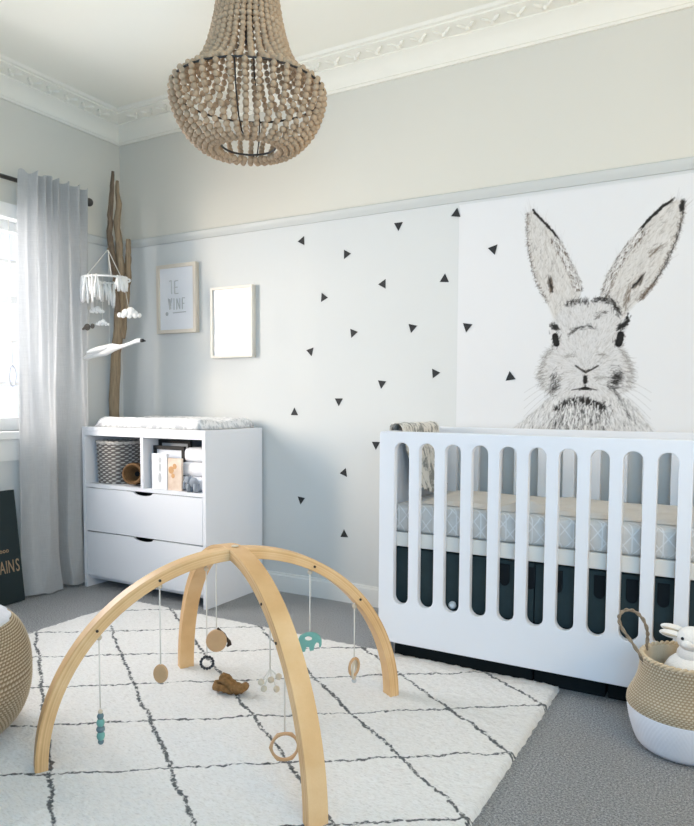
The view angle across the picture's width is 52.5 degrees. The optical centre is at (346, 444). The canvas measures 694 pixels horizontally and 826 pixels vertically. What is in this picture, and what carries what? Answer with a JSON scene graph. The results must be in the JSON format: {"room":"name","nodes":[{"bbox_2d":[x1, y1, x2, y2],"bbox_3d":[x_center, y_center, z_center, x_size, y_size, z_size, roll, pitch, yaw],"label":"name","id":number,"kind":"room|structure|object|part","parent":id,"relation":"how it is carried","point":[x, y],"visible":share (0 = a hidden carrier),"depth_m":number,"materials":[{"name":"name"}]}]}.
{"room":"bedroom","nodes":[
{"label":"bedroom","id":0,"kind":"room"},
{"bbox_2d":[0,98,123,552],"bbox_3d":[-2.714,-0.486,2.451,0.200,2.790,4.830,2,4,29],"label":"wall","id":1,"kind":"structure","parent":0,"point":[30,141],"depth_m":4.15,"materials":[{"name":"paint"}]},
{"bbox_2d":[0,201,18,461],"bbox_3d":[-2.181,-0.572,3.330,0.235,1.375,1.990,2,4,29],"label":"window","id":2,"kind":"structure","parent":1,"relation":"in","point":[9,439],"depth_m":3.83,"materials":[{"name":"glass"}]},
{"bbox_3d":[-2.107,-0.649,3.283,0.026,1.215,1.990,2,4,29],"label":"frame","id":3,"kind":"part","parent":2,"relation":"part of","materials":[{"name":"paint"}]},
{"bbox_3d":[-2.184,0.034,3.369,0.235,0.160,1.990,2,4,29],"label":"sill","id":4,"kind":"part","parent":2,"relation":"part of","materials":[{"name":"paint"}]},
{"bbox_2d":[8,218,15,386],"bbox_3d":[-1.813,-0.763,3.794,0.008,0.899,0.048,2,4,29],"label":"blind cord","id":5,"kind":"object","parent":2,"relation":"hanging from","point":[8,218],"visible":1,"depth_m":3.80,"materials":[{"name":"fabric"}]},
{"bbox_3d":[-1.813,-0.822,3.789,0.006,0.780,0.009,-1,4,-15],"label":"cord","id":6,"kind":"part","parent":5,"relation":"part of","materials":[{"name":"fabric"}]},
{"bbox_2d":[0,173,92,206],"bbox_3d":[-2.083,-1.372,3.202,0.096,0.070,2.249,2,4,29],"label":"curtain rod","id":7,"kind":"object","parent":1,"relation":"attached to","point":[90,201],"visible":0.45,"depth_m":3.70,"materials":[{"name":"metal"}]},
{"bbox_3d":[-2.073,-1.367,3.171,0.023,0.023,2.205,2,4,29],"label":"rod","id":8,"kind":"part","parent":7,"relation":"part of","materials":[{"name":"metal"}]},
{"bbox_2d":[16,168,87,595],"bbox_3d":[-1.608,-0.330,3.932,0.098,2.289,0.491,2,4,29],"label":"curtain","id":9,"kind":"object","parent":7,"relation":"hanging from","point":[52,216],"visible":0.91,"depth_m":3.86,"materials":[{"name":"fabric"}]},
{"bbox_2d":[0,54,118,145],"bbox_3d":[-2.538,-1.805,2.271,0.190,0.132,4.830,2,4,29],"label":"trim","id":10,"kind":"structure","parent":1,"relation":"attached to","point":[24,86],"depth_m":3.91,"materials":[{"name":"paint"}]},
{"bbox_2d":[88,234,114,246],"bbox_3d":[-1.522,-1.245,4.273,0.026,0.048,0.359,2,4,29],"label":"trim","id":11,"kind":"structure","parent":1,"relation":"attached to","point":[94,239],"depth_m":4.28,"materials":[{"name":"paint"}]},
{"bbox_2d":[0,0,497,107],"bbox_3d":[-0.336,-1.835,1.086,5.584,0.100,4.950,2,4,29],"label":"ceiling","id":12,"kind":"structure","parent":0,"point":[118,53],"depth_m":3.28,"materials":[{"name":"paint"}]},
{"bbox_2d":[167,0,326,165],"bbox_3d":[-0.353,-1.464,2.516,0.573,0.822,0.574,2,4,29],"label":"chandelier","id":13,"kind":"object","parent":12,"relation":"hanging from","point":[226,20],"visible":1,"depth_m":2.41,"materials":[{"name":"brown wood"}]},
{"bbox_2d":[4,581,693,825],"bbox_3d":[-0.350,1.049,1.271,5.584,0.100,4.950,2,4,29],"label":"floor","id":14,"kind":"structure","parent":0,"point":[584,763],"depth_m":2.15,"materials":[{"name":"grey carpet"}]},
{"bbox_2d":[0,490,24,605],"bbox_3d":[-1.964,0.556,3.405,0.118,0.592,0.816,2,4,29],"label":"board","id":15,"kind":"object","parent":14,"relation":"on","point":[11,575],"visible":1,"depth_m":3.70,"materials":[{"name":"black wood"}]},
{"bbox_2d":[106,171,131,416],"bbox_3d":[-1.360,-0.418,4.235,0.149,2.438,0.429,-1,4,-19],"label":"branch","id":16,"kind":"object","parent":14,"relation":"on","point":[120,324],"visible":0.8,"depth_m":4.29,"materials":[{"name":"brown wood"}]},
{"bbox_2d":[80,250,140,330],"bbox_3d":[-1.353,-0.874,3.967,0.280,0.450,0.328,-2,5,-37],"label":"mobile","id":17,"kind":"object","parent":16,"relation":"hanging from","point":[90,288],"visible":1,"depth_m":3.92,"materials":[{"name":"white fabric"}]},
{"bbox_3d":[-1.420,-1.017,3.976,0.146,0.167,0.005,0,4,0],"label":"cord","id":18,"kind":"part","parent":17,"relation":"part of","materials":[{"name":"fabric"}]},
{"bbox_3d":[-1.415,-1.220,4.254,0.088,0.842,0.048,2,4,29],"label":"stem","id":19,"kind":"part","parent":16,"relation":"part of","materials":[{"name":"brown wood"}]},
{"bbox_2d":[82,261,145,358],"bbox_3d":[-1.296,-0.786,3.893,0.495,0.614,0.117,2,4,29],"label":"swan","id":20,"kind":"object","parent":16,"relation":"hanging from","point":[104,350],"visible":1,"depth_m":3.90,"materials":[{"name":"white fabric"}]},
{"bbox_3d":[-1.420,-0.405,4.369,0.156,2.394,0.094,2,4,29],"label":"stem","id":21,"kind":"part","parent":16,"relation":"part of","materials":[{"name":"brown wood"}]},
{"bbox_3d":[-1.361,-0.952,4.319,0.081,0.605,0.044,1,4,6],"label":"stem","id":22,"kind":"part","parent":16,"relation":"part of","materials":[{"name":"brown wood"}]},
{"bbox_2d":[82,426,261,609],"bbox_3d":[-0.993,0.360,4.008,0.909,0.920,0.480,2,4,29],"label":"dresser","id":23,"kind":"object","parent":14,"relation":"on","point":[131,532],"visible":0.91,"depth_m":3.80,"materials":[{"name":"white paint"}]},
{"bbox_3d":[-1.379,0.354,4.226,0.022,0.900,0.480,2,4,29],"label":"panel","id":24,"kind":"part","parent":23,"relation":"part of","materials":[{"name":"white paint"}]},
{"bbox_2d":[95,439,139,483],"bbox_3d":[-1.313,0.093,4.056,0.224,0.244,0.224,2,4,29],"label":"wicker basket","id":25,"kind":"object","parent":23,"relation":"on","point":[113,455],"visible":0.77,"depth_m":3.96,"materials":[{"name":"grey wicker"}]},
{"bbox_2d":[122,463,140,484],"bbox_3d":[-1.173,0.162,3.902,0.124,0.125,0.108,1,4,6],"label":"basket","id":26,"kind":"object","parent":23,"relation":"on","point":[131,473],"visible":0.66,"depth_m":3.88,"materials":[{"name":"brown wicker"}]},
{"bbox_3d":[-1.105,-0.053,3.780,0.865,0.028,0.018,2,4,29],"label":"rail","id":27,"kind":"part","parent":23,"relation":"part of","materials":[{"name":"white paint"}]},
{"bbox_2d":[86,482,202,497],"bbox_3d":[-0.995,0.233,3.996,0.865,0.020,0.464,2,4,29],"label":"shelf","id":28,"kind":"object","parent":23,"relation":"attached to","point":[90,486],"depth_m":3.82,"materials":[{"name":"white paint"}]},
{"bbox_3d":[-1.107,0.380,3.808,0.859,0.244,0.018,2,4,29],"label":"drawer","id":29,"kind":"part","parent":23,"relation":"part of","materials":[{"name":"white paint"}]},
{"bbox_3d":[-1.108,0.634,3.825,0.859,0.252,0.018,2,4,29],"label":"drawer","id":30,"kind":"part","parent":23,"relation":"part of","materials":[{"name":"white paint"}]},
{"bbox_3d":[-0.992,0.761,4.039,0.865,0.016,0.443,2,4,29],"label":"panel","id":31,"kind":"part","parent":23,"relation":"part of","materials":[{"name":"white paint"}]},
{"bbox_2d":[152,453,168,489],"bbox_3d":[-0.995,0.142,3.750,0.108,0.190,0.018,2,4,29],"label":"picture book","id":32,"kind":"object","parent":23,"relation":"on","point":[159,461],"visible":1,"depth_m":3.74,"materials":[{"name":"white paper"}]},
{"bbox_2d":[158,457,160,481],"bbox_3d":[-0.995,0.135,3.740,0.025,0.137,0.002,2,4,29],"label":"print","id":33,"kind":"object","parent":32,"relation":"attached to","point":[159,458],"depth_m":3.74,"materials":[{"name":"paper"}]},
{"bbox_2d":[153,445,185,475],"bbox_3d":[-0.950,0.121,3.773,0.222,0.229,0.016,2,4,29],"label":"framed picture","id":34,"kind":"object","parent":23,"relation":"on","point":[173,451],"visible":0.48,"depth_m":3.75,"materials":[{"name":"white paper"}]},
{"bbox_2d":[157,449,180,457],"bbox_3d":[-0.949,0.121,3.775,0.194,0.201,0.005,2,4,29],"label":"print","id":35,"kind":"object","parent":34,"relation":"attached to","point":[173,453],"depth_m":3.76,"materials":[{"name":"white paper"}]},
{"bbox_3d":[-0.991,-0.089,3.979,0.909,0.020,0.480,2,4,29],"label":"panel","id":36,"kind":"part","parent":23,"relation":"part of","materials":[{"name":"white paint"}]},
{"bbox_2d":[94,415,253,429],"bbox_3d":[-0.972,-0.129,3.963,0.770,0.057,0.460,2,4,29],"label":"changing pad","id":37,"kind":"object","parent":23,"relation":"on","point":[152,421],"visible":1,"depth_m":3.79,"materials":[{"name":"white fabric"}]},
{"bbox_2d":[158,439,191,460],"bbox_3d":[-0.931,0.103,3.818,0.230,0.259,0.018,2,4,29],"label":"framed picture","id":38,"kind":"object","parent":23,"relation":"on","point":[165,442],"visible":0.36,"depth_m":3.80,"materials":[{"name":"black paint"}]},
{"bbox_2d":[162,443,187,460],"bbox_3d":[-0.929,0.103,3.821,0.205,0.234,0.005,2,4,29],"label":"print","id":39,"kind":"object","parent":38,"relation":"attached to","point":[164,444],"depth_m":3.81,"materials":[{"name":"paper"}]},
{"bbox_3d":[-0.931,0.103,3.818,0.230,0.259,0.018,2,4,29],"label":"moulding","id":40,"kind":"part","parent":38,"relation":"part of","materials":[{"name":"black paint"}]},
{"bbox_2d":[168,458,182,490],"bbox_3d":[-0.903,0.156,3.702,0.097,0.169,0.016,2,4,29],"label":"storybook","id":41,"kind":"object","parent":23,"relation":"on","point":[175,465],"visible":1,"depth_m":3.69,"materials":[{"name":"beige paper"}]},
{"bbox_2d":[168,464,176,477],"bbox_3d":[-0.917,0.139,3.702,0.058,0.078,0.003,2,4,29],"label":"print","id":42,"kind":"object","parent":41,"relation":"attached to","point":[172,468],"depth_m":3.70},
{"bbox_2d":[183,475,199,492],"bbox_3d":[-0.809,0.202,3.641,0.102,0.084,0.040,2,4,29],"label":"elephant","id":43,"kind":"object","parent":23,"relation":"on","point":[193,486],"visible":1,"depth_m":3.63},
{"bbox_2d":[183,476,201,490],"bbox_3d":[-0.740,0.199,3.787,0.200,0.074,0.276,2,4,29],"label":"folded towel","id":44,"kind":"object","parent":23,"relation":"on","point":[198,478],"visible":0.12,"depth_m":3.65,"materials":[{"name":"white fabric"}]},
{"bbox_2d":[183,461,201,476],"bbox_3d":[-0.736,0.124,3.784,0.196,0.074,0.270,2,4,29],"label":"folded towel","id":45,"kind":"object","parent":44,"relation":"on","point":[189,468],"visible":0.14,"depth_m":3.67,"materials":[{"name":"white fabric"}]},
{"bbox_2d":[185,447,201,461],"bbox_3d":[-0.723,0.049,3.775,0.170,0.074,0.264,2,4,29],"label":"folded towel","id":46,"kind":"object","parent":45,"relation":"on","point":[192,454],"visible":0.28,"depth_m":3.67,"materials":[{"name":"white fabric"}]},
{"bbox_3d":[-0.608,0.386,3.790,0.022,0.900,0.480,2,4,29],"label":"panel","id":47,"kind":"part","parent":23,"relation":"part of","materials":[{"name":"white paint"}]},
{"bbox_2d":[0,601,559,825],"bbox_3d":[-0.760,0.928,2.147,2.237,0.024,2.387,2,4,29],"label":"shag rug","id":48,"kind":"object","parent":14,"relation":"on","point":[179,750],"visible":0.79,"depth_m":2.22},
{"bbox_2d":[0,605,32,733],"bbox_3d":[-1.278,0.717,2.187,0.553,0.420,0.553,1,4,8],"label":"knitted pouf","id":49,"kind":"object","parent":48,"relation":"on","point":[16,667],"visible":1,"depth_m":2.16,"materials":[{"name":"fabric"}]},
{"bbox_2d":[34,543,398,825],"bbox_3d":[-0.359,0.620,2.266,0.916,0.602,0.880,1,4,18],"label":"play gym","id":50,"kind":"object","parent":48,"relation":"on","point":[245,558],"visible":1,"depth_m":2.04,"materials":[{"name":"brown wood"}]},
{"bbox_2d":[96,635,104,744],"bbox_3d":[-0.731,0.724,2.084,0.025,0.336,0.026,2,4,29],"label":"toy","id":51,"kind":"object","parent":50,"relation":"hanging from","point":[100,722],"visible":0.93,"depth_m":2.08,"materials":[{"name":"wood"}]},
{"bbox_2d":[153,585,167,682],"bbox_3d":[-0.572,0.576,2.155,0.046,0.314,0.016,1,4,12],"label":"toy","id":52,"kind":"object","parent":50,"relation":"hanging from","point":[160,673],"visible":0.89,"depth_m":2.16,"materials":[{"name":"wood"}]},
{"bbox_2d":[199,566,214,669],"bbox_3d":[-0.506,0.626,2.538,0.053,0.383,0.017,0,4,0],"label":"toy","id":53,"kind":"object","parent":50,"relation":"hanging from","point":[206,568],"visible":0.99,"depth_m":2.54,"materials":[{"name":"fabric"}]},
{"bbox_2d":[206,563,231,651],"bbox_3d":[-0.444,0.551,2.436,0.088,0.336,0.017,0,4,-9],"label":"toy","id":54,"kind":"object","parent":50,"relation":"hanging from","point":[216,639],"visible":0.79,"depth_m":2.44,"materials":[{"name":"wood"}]},
{"bbox_2d":[258,628,281,692],"bbox_3d":[-0.220,0.584,2.005,0.068,0.250,0.019,0,4,-8],"label":"toy","id":55,"kind":"object","parent":50,"relation":"hanging from","point":[278,676],"visible":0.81,"depth_m":2.01,"materials":[{"name":"fabric"}]},
{"bbox_2d":[269,678,297,760],"bbox_3d":[-0.170,0.708,1.921,0.086,0.320,0.017,-1,4,-12],"label":"toy","id":56,"kind":"object","parent":50,"relation":"hanging from","point":[284,733],"visible":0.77,"depth_m":1.92,"materials":[{"name":"wood"}]},
{"bbox_2d":[299,570,321,651],"bbox_3d":[-0.126,0.562,2.380,0.082,0.289,0.017,1,4,5],"label":"toy","id":57,"kind":"object","parent":50,"relation":"hanging from","point":[316,638],"visible":0.91,"depth_m":2.38,"materials":[{"name":"fabric"}]},
{"bbox_2d":[348,603,359,682],"bbox_3d":[0.025,0.695,2.468,0.023,0.286,0.064,2,4,29],"label":"toy","id":58,"kind":"object","parent":50,"relation":"hanging from","point":[354,661],"visible":1,"depth_m":2.46,"materials":[{"name":"wood"}]},
{"bbox_2d":[212,672,248,694],"bbox_3d":[-0.418,0.865,2.544,0.146,0.073,0.073,2,4,21],"label":"toy","id":59,"kind":"object","parent":48,"relation":"on","point":[226,683],"visible":1,"depth_m":2.52,"materials":[{"name":"brown fabric"}]},
{"bbox_2d":[395,546,536,680],"bbox_3d":[0.565,0.659,3.012,0.593,0.465,0.493,2,4,29],"label":"drawer","id":60,"kind":"object","parent":14,"relation":"on","point":[507,566],"visible":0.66,"depth_m":2.81,"materials":[{"name":"black fabric"}]},
{"bbox_3d":[0.423,0.645,2.826,0.031,0.032,0.032,2,4,29],"label":"knob","id":61,"kind":"part","parent":60,"relation":"part of","materials":[{"name":"white plastic"}]},
{"bbox_3d":[0.568,0.541,3.017,0.586,0.230,0.469,2,4,29],"label":"lid","id":62,"kind":"part","parent":60,"relation":"part of","materials":[{"name":"wood"}]},
{"bbox_2d":[377,426,693,686],"bbox_3d":[0.895,0.428,2.839,1.415,0.952,0.623,2,4,29],"label":"crib","id":63,"kind":"object","parent":14,"relation":"on","point":[608,657],"visible":0.83,"depth_m":2.64,"materials":[{"name":"white wood"}]},
{"bbox_3d":[0.293,0.404,3.179,0.032,0.950,0.563,2,4,29],"label":"panel","id":64,"kind":"part","parent":63,"relation":"part of","materials":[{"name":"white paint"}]},
{"bbox_2d":[389,421,447,491],"bbox_3d":[0.331,0.057,3.156,0.153,0.322,0.425,2,4,29],"label":"blanket","id":65,"kind":"object","parent":63,"relation":"on","point":[428,453],"visible":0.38,"depth_m":3.13,"materials":[{"name":"beige fabric"}]},
{"bbox_3d":[0.895,0.397,2.837,1.343,0.058,0.555,2,4,29],"label":"mattress","id":66,"kind":"part","parent":63,"relation":"part of","materials":[{"name":"white fabric"}]},
{"bbox_2d":[397,491,693,561],"bbox_3d":[0.895,0.312,2.832,1.335,0.112,0.543,2,4,29],"label":"mattress","id":67,"kind":"object","parent":63,"relation":"on","point":[631,533],"visible":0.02,"depth_m":2.62,"materials":[{"name":"grey fabric"}]},
{"bbox_2d":[421,490,693,526],"bbox_3d":[0.927,0.232,2.814,1.200,0.046,0.464,2,4,29],"label":"blanket","id":68,"kind":"object","parent":67,"relation":"on","point":[666,514],"visible":0.52,"depth_m":2.76,"materials":[{"name":"beige fabric"}]},
{"bbox_3d":[1.041,0.372,3.094,1.403,0.872,0.030,2,4,29],"label":"panel","id":69,"kind":"part","parent":63,"relation":"part of","materials":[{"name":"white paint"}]},
{"bbox_2d":[534,562,607,696],"bbox_3d":[0.939,0.674,2.810,0.264,0.465,0.476,2,4,29],"label":"storage box","id":70,"kind":"object","parent":14,"relation":"on","point":[597,577],"visible":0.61,"depth_m":2.60,"materials":[{"name":"black fabric"}]},
{"bbox_3d":[0.941,0.556,2.805,0.264,0.230,0.469,2,4,29],"label":"lid","id":71,"kind":"part","parent":70,"relation":"part of","materials":[{"name":"teal fabric"}]},
{"bbox_2d":[607,572,693,701],"bbox_3d":[1.261,0.687,2.628,0.468,0.465,0.476,2,4,29],"label":"storage box","id":72,"kind":"object","parent":14,"relation":"on","point":[630,582],"visible":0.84,"depth_m":2.48,"materials":[{"name":"black fabric"}]},
{"bbox_3d":[1.263,0.570,2.623,0.468,0.230,0.469,2,4,29],"label":"lid","id":73,"kind":"part","parent":72,"relation":"part of","materials":[{"name":"plastic"}]},
{"bbox_2d":[617,608,693,765],"bbox_3d":[1.054,0.734,2.185,0.348,0.419,0.348,-1,4,-22],"label":"basket","id":74,"kind":"object","parent":14,"relation":"on","point":[660,697],"visible":0.94,"depth_m":2.10,"materials":[{"name":"beige wicker"}]},
{"bbox_3d":[0.910,0.601,2.239,0.093,0.162,0.094,2,4,29],"label":"handle","id":75,"kind":"part","parent":74,"relation":"part of","materials":[{"name":"beige wicker"}]},
{"bbox_2d":[659,623,693,670],"bbox_3d":[1.069,0.685,2.183,0.188,0.251,0.144,2,4,29],"label":"bunny","id":76,"kind":"object","parent":74,"relation":"in","point":[684,657],"visible":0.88,"depth_m":2.16,"materials":[{"name":"white fabric"}]},
{"bbox_2d":[119,7,693,586],"bbox_3d":[0.849,-0.521,3.275,5.584,2.790,0.120,2,4,29],"label":"wall","id":77,"kind":"structure","parent":0,"point":[622,95],"depth_m":3.65,"materials":[{"name":"paint"}]},
{"bbox_2d":[156,261,198,333],"bbox_3d":[-1.018,-0.875,4.225,0.312,0.410,0.034,2,4,29],"label":"print","id":78,"kind":"object","parent":77,"relation":"attached to","point":[177,285],"visible":1,"depth_m":4.21,"materials":[{"name":"white paper"}]},
{"bbox_2d":[210,284,255,357],"bbox_3d":[-0.654,-0.700,4.029,0.302,0.403,0.034,2,4,29],"label":"print","id":79,"kind":"object","parent":77,"relation":"attached to","point":[232,308],"visible":1,"depth_m":4.02,"materials":[{"name":"white paper"}]},
{"bbox_2d":[298,236,303,244],"bbox_3d":[-0.248,-1.097,3.793,0.042,0.048,0.002,2,4,29],"label":"decal","id":80,"kind":"object","parent":77,"relation":"attached to","point":[301,240],"visible":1,"depth_m":3.79,"materials":[{"name":"grey plastic"}]},
{"bbox_2d":[267,570,378,607],"bbox_3d":[0.903,0.826,3.247,5.366,0.105,0.018,2,4,29],"label":"baseboard","id":81,"kind":"structure","parent":77,"relation":"attached to","point":[322,588],"depth_m":3.84,"materials":[{"name":"paint"}]},
{"bbox_2d":[321,293,327,301],"bbox_3d":[-0.120,-0.783,3.739,0.043,0.047,0.002,2,4,29],"label":"decal","id":82,"kind":"object","parent":77,"relation":"attached to","point":[323,297],"visible":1,"depth_m":3.74,"materials":[{"name":"grey plastic"}]},
{"bbox_2d":[335,398,342,405],"bbox_3d":[-0.044,-0.224,3.730,0.048,0.041,0.002,2,4,29],"label":"decal","id":83,"kind":"object","parent":77,"relation":"attached to","point":[338,400],"visible":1,"depth_m":3.73,"materials":[{"name":"grey plastic"}]},
{"bbox_2d":[340,468,346,476],"bbox_3d":[-0.019,0.147,3.739,0.045,0.047,0.002,2,4,29],"label":"decal","id":84,"kind":"object","parent":77,"relation":"attached to","point":[343,472],"visible":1,"depth_m":3.73,"materials":[{"name":"grey plastic"}]},
{"bbox_2d":[341,530,347,536],"bbox_3d":[-0.014,0.474,3.756,0.048,0.042,0.002,2,4,29],"label":"decal","id":85,"kind":"object","parent":77,"relation":"attached to","point":[343,534],"visible":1,"depth_m":3.75,"materials":[{"name":"grey plastic"}]},
{"bbox_2d":[344,250,350,258],"bbox_3d":[0.002,-0.991,3.657,0.041,0.048,0.002,2,4,29],"label":"decal","id":86,"kind":"object","parent":77,"relation":"attached to","point":[346,253],"visible":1,"depth_m":3.66,"materials":[{"name":"grey plastic"}]},
{"bbox_2d":[350,329,356,337],"bbox_3d":[0.036,-0.580,3.663,0.044,0.047,0.002,2,4,29],"label":"decal","id":87,"kind":"object","parent":77,"relation":"attached to","point":[353,332],"visible":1,"depth_m":3.67,"materials":[{"name":"grey plastic"}]},
{"bbox_2d":[372,442,379,448],"bbox_3d":[0.149,0.006,3.635,0.048,0.041,0.002,2,4,29],"label":"decal","id":88,"kind":"object","parent":77,"relation":"attached to","point":[375,444],"visible":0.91,"depth_m":3.63,"materials":[{"name":"grey plastic"}]},
{"bbox_2d":[378,279,385,288],"bbox_3d":[0.177,-0.814,3.569,0.041,0.048,0.002,2,4,29],"label":"decal","id":89,"kind":"object","parent":77,"relation":"attached to","point":[383,283],"visible":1,"depth_m":3.56,"materials":[{"name":"grey plastic"}]},
{"bbox_2d":[378,380,385,387],"bbox_3d":[0.179,-0.307,3.599,0.047,0.044,0.002,2,4,29],"label":"decal","id":90,"kind":"object","parent":77,"relation":"attached to","point":[381,383],"visible":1,"depth_m":3.60,"materials":[{"name":"grey plastic"}]},
{"bbox_2d":[394,222,402,230],"bbox_3d":[0.256,-1.085,3.507,0.048,0.041,0.002,2,4,29],"label":"decal","id":91,"kind":"object","parent":77,"relation":"attached to","point":[398,225],"visible":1,"depth_m":3.51,"materials":[{"name":"grey plastic"}]},
{"bbox_2d":[117,0,693,145],"bbox_3d":[0.866,-1.836,3.006,5.384,0.132,0.190,2,4,29],"label":"trim","id":92,"kind":"structure","parent":77,"relation":"attached to","point":[500,26],"depth_m":3.27,"materials":[{"name":"paint"}]},
{"bbox_2d":[123,156,693,249],"bbox_3d":[0.903,-1.159,3.121,5.384,0.048,0.026,2,4,29],"label":"trim","id":93,"kind":"structure","parent":77,"relation":"attached to","point":[687,163],"depth_m":3.37,"materials":[{"name":"paint"}]},
{"bbox_2d":[409,324,415,331],"bbox_3d":[0.327,-0.578,3.498,0.046,0.046,0.002,2,4,29],"label":"decal","id":94,"kind":"object","parent":77,"relation":"attached to","point":[412,327],"visible":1,"depth_m":3.50,"materials":[{"name":"grey plastic"}]},
{"bbox_2d":[432,369,439,377],"bbox_3d":[0.437,-0.349,3.450,0.043,0.047,0.002,2,4,29],"label":"decal","id":95,"kind":"object","parent":77,"relation":"attached to","point":[434,372],"visible":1,"depth_m":3.45,"materials":[{"name":"grey plastic"}]},
{"bbox_2d":[440,274,448,281],"bbox_3d":[0.470,-0.805,3.402,0.047,0.043,0.002,2,4,29],"label":"decal","id":96,"kind":"object","parent":77,"relation":"attached to","point":[444,278],"visible":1,"depth_m":3.40,"materials":[{"name":"grey plastic"}]},
{"bbox_2d":[452,208,459,216],"bbox_3d":[0.518,-1.105,3.352,0.047,0.045,0.002,2,4,29],"label":"decal","id":97,"kind":"object","parent":77,"relation":"attached to","point":[456,212],"visible":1,"depth_m":3.35,"materials":[{"name":"grey plastic"}]},
{"bbox_2d":[456,173,693,432],"bbox_3d":[1.076,-0.582,3.071,1.252,1.069,0.004,2,4,29],"label":"poster","id":98,"kind":"object","parent":77,"relation":"attached to","point":[585,296],"visible":0.98,"depth_m":3.09,"materials":[{"name":"white paper"}]},
{"bbox_2d":[463,323,471,331],"bbox_3d":[0.574,-0.558,3.353,0.047,0.045,0.002,2,4,29],"label":"decal","id":99,"kind":"object","parent":98,"relation":"attached to","point":[466,326],"visible":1,"depth_m":3.35,"materials":[{"name":"grey plastic"}]},
{"bbox_2d":[488,244,497,254],"bbox_3d":[0.677,-0.905,3.273,0.046,0.046,0.002,2,4,29],"label":"decal","id":100,"kind":"object","parent":98,"relation":"attached to","point":[492,249],"visible":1,"depth_m":3.27,"materials":[{"name":"grey plastic"}]},
{"bbox_2d":[506,371,514,380],"bbox_3d":[0.759,-0.319,3.263,0.047,0.044,0.002,2,4,29],"label":"decal","id":101,"kind":"object","parent":98,"relation":"attached to","point":[510,376],"visible":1,"depth_m":3.26,"materials":[{"name":"grey plastic"}]}
]}

